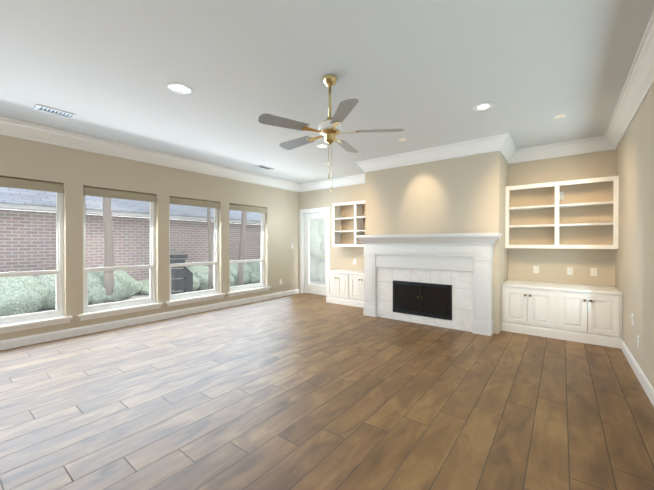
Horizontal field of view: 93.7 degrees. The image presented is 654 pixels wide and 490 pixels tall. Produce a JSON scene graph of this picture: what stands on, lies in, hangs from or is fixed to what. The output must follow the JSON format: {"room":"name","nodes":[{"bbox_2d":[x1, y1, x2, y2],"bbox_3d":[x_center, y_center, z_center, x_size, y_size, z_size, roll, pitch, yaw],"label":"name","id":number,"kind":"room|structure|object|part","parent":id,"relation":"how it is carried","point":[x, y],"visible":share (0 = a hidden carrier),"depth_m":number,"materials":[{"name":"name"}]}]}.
{"room":"living room","nodes":[
{"label":"living room","id":0,"kind":"room"},
{"bbox_2d":[0,134,298,340],"bbox_3d":[-3.262,-0.130,4.789,0.200,2.800,8.520,0,0,37],"label":"wall","id":1,"kind":"structure","parent":0,"point":[75,171],"depth_m":5.16,"materials":[{"name":"paint"}]},
{"bbox_2d":[0,176,64,192],"bbox_3d":[-3.929,-0.776,3.823,0.071,0.133,1.018,0,0,37],"label":"window blind","id":2,"kind":"object","parent":1,"relation":"attached to","point":[10,182],"visible":1,"depth_m":3.94,"materials":[{"name":"beige fabric"}]},
{"bbox_2d":[0,190,71,333],"bbox_3d":[-3.944,0.115,3.839,0.215,1.920,1.140,0,0,37],"label":"window","id":3,"kind":"structure","parent":1,"relation":"in","point":[19,322],"depth_m":4.14,"materials":[{"name":"white wood"}]},
{"bbox_2d":[78,195,162,320],"bbox_3d":[-3.208,0.110,4.800,0.215,1.920,1.140,0,0,37],"label":"window","id":4,"kind":"structure","parent":1,"relation":"in","point":[95,311],"depth_m":4.79,"materials":[{"name":"white wood"}]},
{"bbox_2d":[83,186,156,201],"bbox_3d":[-3.194,-0.782,4.783,0.071,0.133,1.018,0,0,37],"label":"window blind","id":5,"kind":"object","parent":4,"relation":"attached to","point":[102,192],"visible":0.88,"depth_m":4.72,"materials":[{"name":"beige fabric"}]},
{"bbox_2d":[0,289,298,349],"bbox_3d":[-3.183,1.213,4.723,0.017,0.116,8.101,0,0,37],"label":"baseboard","id":6,"kind":"structure","parent":1,"relation":"attached to","point":[55,335],"depth_m":4.75,"materials":[{"name":"white wood"}]},
{"bbox_2d":[0,116,299,191],"bbox_3d":[-3.130,-1.438,4.681,0.135,0.186,8.122,0,0,37],"label":"crown molding","id":7,"kind":"structure","parent":1,"relation":"attached to","point":[11,127],"depth_m":4.69,"materials":[{"name":"white wood"}]},
{"bbox_2d":[166,200,224,306],"bbox_3d":[-2.473,0.104,5.760,0.215,1.920,1.140,0,0,37],"label":"window","id":8,"kind":"structure","parent":1,"relation":"in","point":[191,297],"depth_m":5.88,"materials":[{"name":"white wood"}]},
{"bbox_2d":[169,196,220,208],"bbox_3d":[-2.458,-0.787,5.744,0.071,0.133,1.018,0,0,37],"label":"window blind","id":9,"kind":"object","parent":8,"relation":"attached to","point":[191,202],"visible":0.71,"depth_m":5.69,"materials":[{"name":"beige fabric"}]},
{"bbox_2d":[229,203,266,212],"bbox_3d":[-1.723,-0.793,6.705,0.071,0.133,1.018,0,0,37],"label":"window blind","id":10,"kind":"object","parent":1,"relation":"attached to","point":[246,208],"visible":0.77,"depth_m":6.65,"materials":[{"name":"beige fabric"}]},
{"bbox_2d":[227,213,270,296],"bbox_3d":[-1.737,0.098,6.721,0.215,1.920,1.140,0,0,37],"label":"window","id":11,"kind":"structure","parent":1,"relation":"in","point":[246,289],"depth_m":6.93,"materials":[{"name":"white wood"}]},
{"bbox_2d":[0,293,653,489],"bbox_3d":[-0.801,1.311,2.913,6.400,0.060,8.520,0,0,37],"label":"floor","id":12,"kind":"structure","parent":0,"point":[304,391],"depth_m":2.41,"materials":[{"name":"brown wood"}]},
{"bbox_2d":[326,269,363,307],"bbox_3d":[0.610,0.913,6.563,1.194,0.692,0.598,0,0,37],"label":"base cabinet","id":13,"kind":"object","parent":12,"relation":"on","point":[345,287],"visible":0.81,"depth_m":6.42,"materials":[{"name":"white wood"}]},
{"bbox_2d":[355,233,501,335],"bbox_3d":[1.658,0.548,5.141,2.260,1.440,0.856,0,0,37],"label":"fireplace","id":14,"kind":"object","parent":12,"relation":"on","point":[442,280],"visible":1,"depth_m":4.79,"materials":[{"name":"white paint"}]},
{"bbox_2d":[501,280,560,339],"bbox_3d":[3.072,0.941,4.615,0.692,0.660,0.698,0,0,37],"label":"base cabinet","id":15,"kind":"object","parent":12,"relation":"on","point":[529,309],"depth_m":4.33,"materials":[{"name":"white wood"}]},
{"bbox_2d":[561,284,622,348],"bbox_3d":[3.558,0.943,4.243,0.692,0.660,0.698,0,0,37],"label":"base cabinet","id":16,"kind":"object","parent":12,"relation":"on","point":[586,314],"depth_m":3.94,"materials":[{"name":"white wood"}]},
{"bbox_2d":[0,0,653,183],"bbox_3d":[-0.801,-1.569,2.896,6.400,0.100,8.520,0,0,37],"label":"ceiling","id":17,"kind":"structure","parent":0,"point":[424,74],"depth_m":2.68,"materials":[{"name":"paint"}]},
{"bbox_2d":[33,104,75,118],"bbox_3d":[-3.091,-1.516,3.491,0.170,0.012,0.340,0,0,37],"label":"ceiling vent","id":18,"kind":"object","parent":17,"relation":"in","point":[54,111],"visible":0.96,"depth_m":3.48,"materials":[{"name":"grey metal"}]},
{"bbox_2d":[167,82,191,93],"bbox_3d":[-1.424,-1.515,2.970,0.216,0.008,0.216,0,0,37],"label":"recessed light","id":19,"kind":"object","parent":17,"relation":"in","point":[181,88],"visible":1,"depth_m":2.96,"materials":[{"name":"white plastic"}]},
{"bbox_2d":[255,165,273,169],"bbox_3d":[-1.229,-1.532,6.071,0.170,0.012,0.340,0,0,37],"label":"ceiling vent","id":20,"kind":"object","parent":17,"relation":"in","point":[264,167],"visible":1,"depth_m":6.06,"materials":[{"name":"grey metal"}]},
{"bbox_2d":[316,144,327,147],"bbox_3d":[-0.069,-1.526,4.741,0.216,0.008,0.216,0,0,37],"label":"recessed light","id":21,"kind":"object","parent":17,"relation":"in","point":[321,145],"visible":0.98,"depth_m":4.74,"materials":[{"name":"white"}]},
{"bbox_2d":[258,74,403,190],"bbox_3d":[-0.001,-0.999,2.831,1.241,1.040,1.271,0,0,37],"label":"fan","id":22,"kind":"object","parent":17,"relation":"hanging from","point":[329,129],"visible":1,"depth_m":2.72,"materials":[{"name":"grey wood"}]},
{"bbox_3d":[0.026,-1.215,2.794,0.212,0.606,0.212,0,0,37],"label":"motor","id":23,"kind":"part","parent":22,"relation":"part of","materials":[{"name":"gold metal"}]},
{"bbox_2d":[472,102,493,110],"bbox_3d":[1.718,-1.518,3.373,0.216,0.008,0.216,0,0,37],"label":"recessed light","id":24,"kind":"object","parent":17,"relation":"in","point":[483,106],"visible":1,"depth_m":3.36,"materials":[{"name":"white plastic"}]},
{"bbox_2d":[553,114,566,118],"bbox_3d":[2.755,-1.519,3.625,0.127,0.008,0.127,0,0,37],"label":"recessed light","id":25,"kind":"object","parent":17,"relation":"in","point":[559,116],"visible":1,"depth_m":3.62,"materials":[{"name":"white plastic"}]},
{"bbox_2d":[365,151,507,333],"bbox_3d":[1.860,-0.134,5.401,2.190,2.800,0.920,0,0,37],"label":"wall","id":26,"kind":"structure","parent":0,"point":[464,194],"depth_m":4.82,"materials":[{"name":"paint"}]},
{"bbox_2d":[355,133,511,171],"bbox_3d":[1.540,-1.439,4.975,2.458,0.186,0.135,0,0,37],"label":"crown molding","id":27,"kind":"structure","parent":26,"relation":"attached to","point":[502,141],"depth_m":4.78,"materials":[{"name":"white wood"}]},
{"bbox_2d":[500,141,519,161],"bbox_3d":[2.749,-1.437,4.642,0.135,0.186,0.750,0,0,37],"label":"crown molding","id":28,"kind":"structure","parent":26,"relation":"attached to","point":[513,155],"depth_m":4.88,"materials":[{"name":"white wood"}]},
{"bbox_2d":[299,149,615,285],"bbox_3d":[1.808,-0.138,6.146,6.200,2.800,0.200,0,0,37],"label":"wall","id":29,"kind":"structure","parent":0,"point":[553,264],"depth_m":4.79,"materials":[{"name":"paint"}]},
{"bbox_2d":[299,207,329,295],"bbox_3d":[-0.255,0.170,7.715,0.990,2.165,0.217,0,0,37],"label":"door","id":30,"kind":"structure","parent":29,"relation":"in","point":[305,217],"depth_m":7.88,"materials":[{"name":"white wood"}]},
{"bbox_3d":[-0.262,0.216,7.707,0.794,2.058,0.094,0,0,37],"label":"panel","id":31,"kind":"part","parent":30,"relation":"part of","materials":[{"name":"white"}]},
{"bbox_2d":[300,174,364,191],"bbox_3d":[0.297,-1.452,7.086,2.352,0.186,0.135,0,0,37],"label":"crown molding","id":32,"kind":"structure","parent":29,"relation":"attached to","point":[354,179],"depth_m":7.19,"materials":[{"name":"white wood"}]},
{"bbox_2d":[332,200,364,246],"bbox_3d":[0.693,-0.446,6.663,1.194,0.970,0.325,0,0,37],"label":"shelf unit","id":33,"kind":"object","parent":29,"relation":"attached to","point":[348,221],"visible":0.52,"depth_m":6.89,"materials":[{"name":"white wood"}]},
{"bbox_2d":[533,266,538,272],"bbox_3d":[3.316,0.389,4.862,0.070,0.115,0.009,0,0,37],"label":"outlet","id":34,"kind":"object","parent":29,"relation":"attached to","point":[535,269],"visible":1,"depth_m":4.86,"materials":[{"name":"white plastic"}]},
{"bbox_2d":[507,135,603,163],"bbox_3d":[3.429,-1.438,4.688,1.160,0.186,0.135,0,0,37],"label":"crown molding","id":35,"kind":"structure","parent":29,"relation":"attached to","point":[593,144],"depth_m":4.60,"materials":[{"name":"white wood"}]},
{"bbox_2d":[505,176,618,248],"bbox_3d":[3.429,-0.434,4.569,1.304,0.970,0.325,0,0,37],"label":"shelf unit","id":36,"kind":"object","parent":29,"relation":"attached to","point":[583,214],"visible":1,"depth_m":4.56,"materials":[{"name":"white wood"}]},
{"bbox_2d":[559,192,563,199],"bbox_3d":[3.552,-0.750,4.654,0.070,0.115,0.009,0,0,37],"label":"outlet","id":37,"kind":"object","parent":36,"relation":"attached to","point":[561,195],"visible":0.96,"depth_m":4.65,"materials":[{"name":"white plastic"}]},
{"bbox_2d":[567,267,572,274],"bbox_3d":[3.648,0.391,4.606,0.070,0.115,0.012,0,0,37],"label":"outlet","id":38,"kind":"object","parent":29,"relation":"attached to","point":[569,270],"visible":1,"depth_m":4.60,"materials":[{"name":"white plastic"}]},
{"bbox_2d":[590,268,596,275],"bbox_3d":[3.864,0.392,4.443,0.070,0.115,0.009,0,0,37],"label":"outlet","id":39,"kind":"object","parent":29,"relation":"attached to","point":[593,271],"visible":1,"depth_m":4.44,"materials":[{"name":"white plastic"}]},
{"bbox_2d":[615,84,653,387],"bbox_3d":[1.599,-0.108,0.940,0.200,2.800,8.320,0,0,37],"label":"wall","id":40,"kind":"structure","parent":0,"point":[634,268],"depth_m":3.02,"materials":[{"name":"paint"}]},
{"bbox_2d":[604,10,653,150],"bbox_3d":[1.528,-1.417,1.113,0.135,0.186,8.122,0,0,37],"label":"crown molding","id":41,"kind":"structure","parent":40,"relation":"attached to","point":[638,84],"depth_m":2.82,"materials":[{"name":"white wood"}]},
{"bbox_2d":[622,341,653,406],"bbox_3d":[2.956,1.224,2.898,0.017,0.116,2.095,0,0,37],"label":"baseboard","id":42,"kind":"structure","parent":40,"relation":"attached to","point":[648,388],"depth_m":2.87,"materials":[{"name":"white wood"}]},
{"label":"outside","id":43,"kind":"structure","parent":0,"visible":0},
{"bbox_2d":[33,281,324,312],"bbox_3d":[-3.031,1.339,8.324,45.000,0.059,50.000,0,0,37],"label":"ground","id":44,"kind":"structure","parent":43,"point":[138,296],"depth_m":7.82,"materials":[{"name":"grey concrete"}]},
{"bbox_2d":[0,209,260,280],"bbox_3d":[-4.718,0.262,9.609,0.250,2.080,26.000,0,0,37],"label":"brick wall","id":45,"kind":"structure","parent":44,"relation":"on","point":[35,230],"depth_m":8.19,"materials":[{"name":"red brick"}]},
{"bbox_2d":[0,187,260,224],"bbox_3d":[-7.013,-2.579,11.350,6.970,3.560,26.000,0,0,37],"label":"roof","id":46,"kind":"structure","parent":45,"relation":"on","point":[17,199],"depth_m":7.95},
{"bbox_2d":[0,197,324,316],"bbox_3d":[-1.675,-2.110,5.912,9.457,7.237,15.032,0,0,37],"label":"plants","id":47,"kind":"object","parent":44,"relation":"on","point":[30,294],"depth_m":6.62,"materials":[{"name":"green plant"}]},
{"bbox_2d":[170,254,192,293],"bbox_3d":[-3.158,0.764,6.591,0.480,1.110,0.600,0,0,37],"label":"grill","id":48,"kind":"object","parent":44,"relation":"on","point":[181,279],"depth_m":6.49,"materials":[{"name":"grey metal"}]}
]}

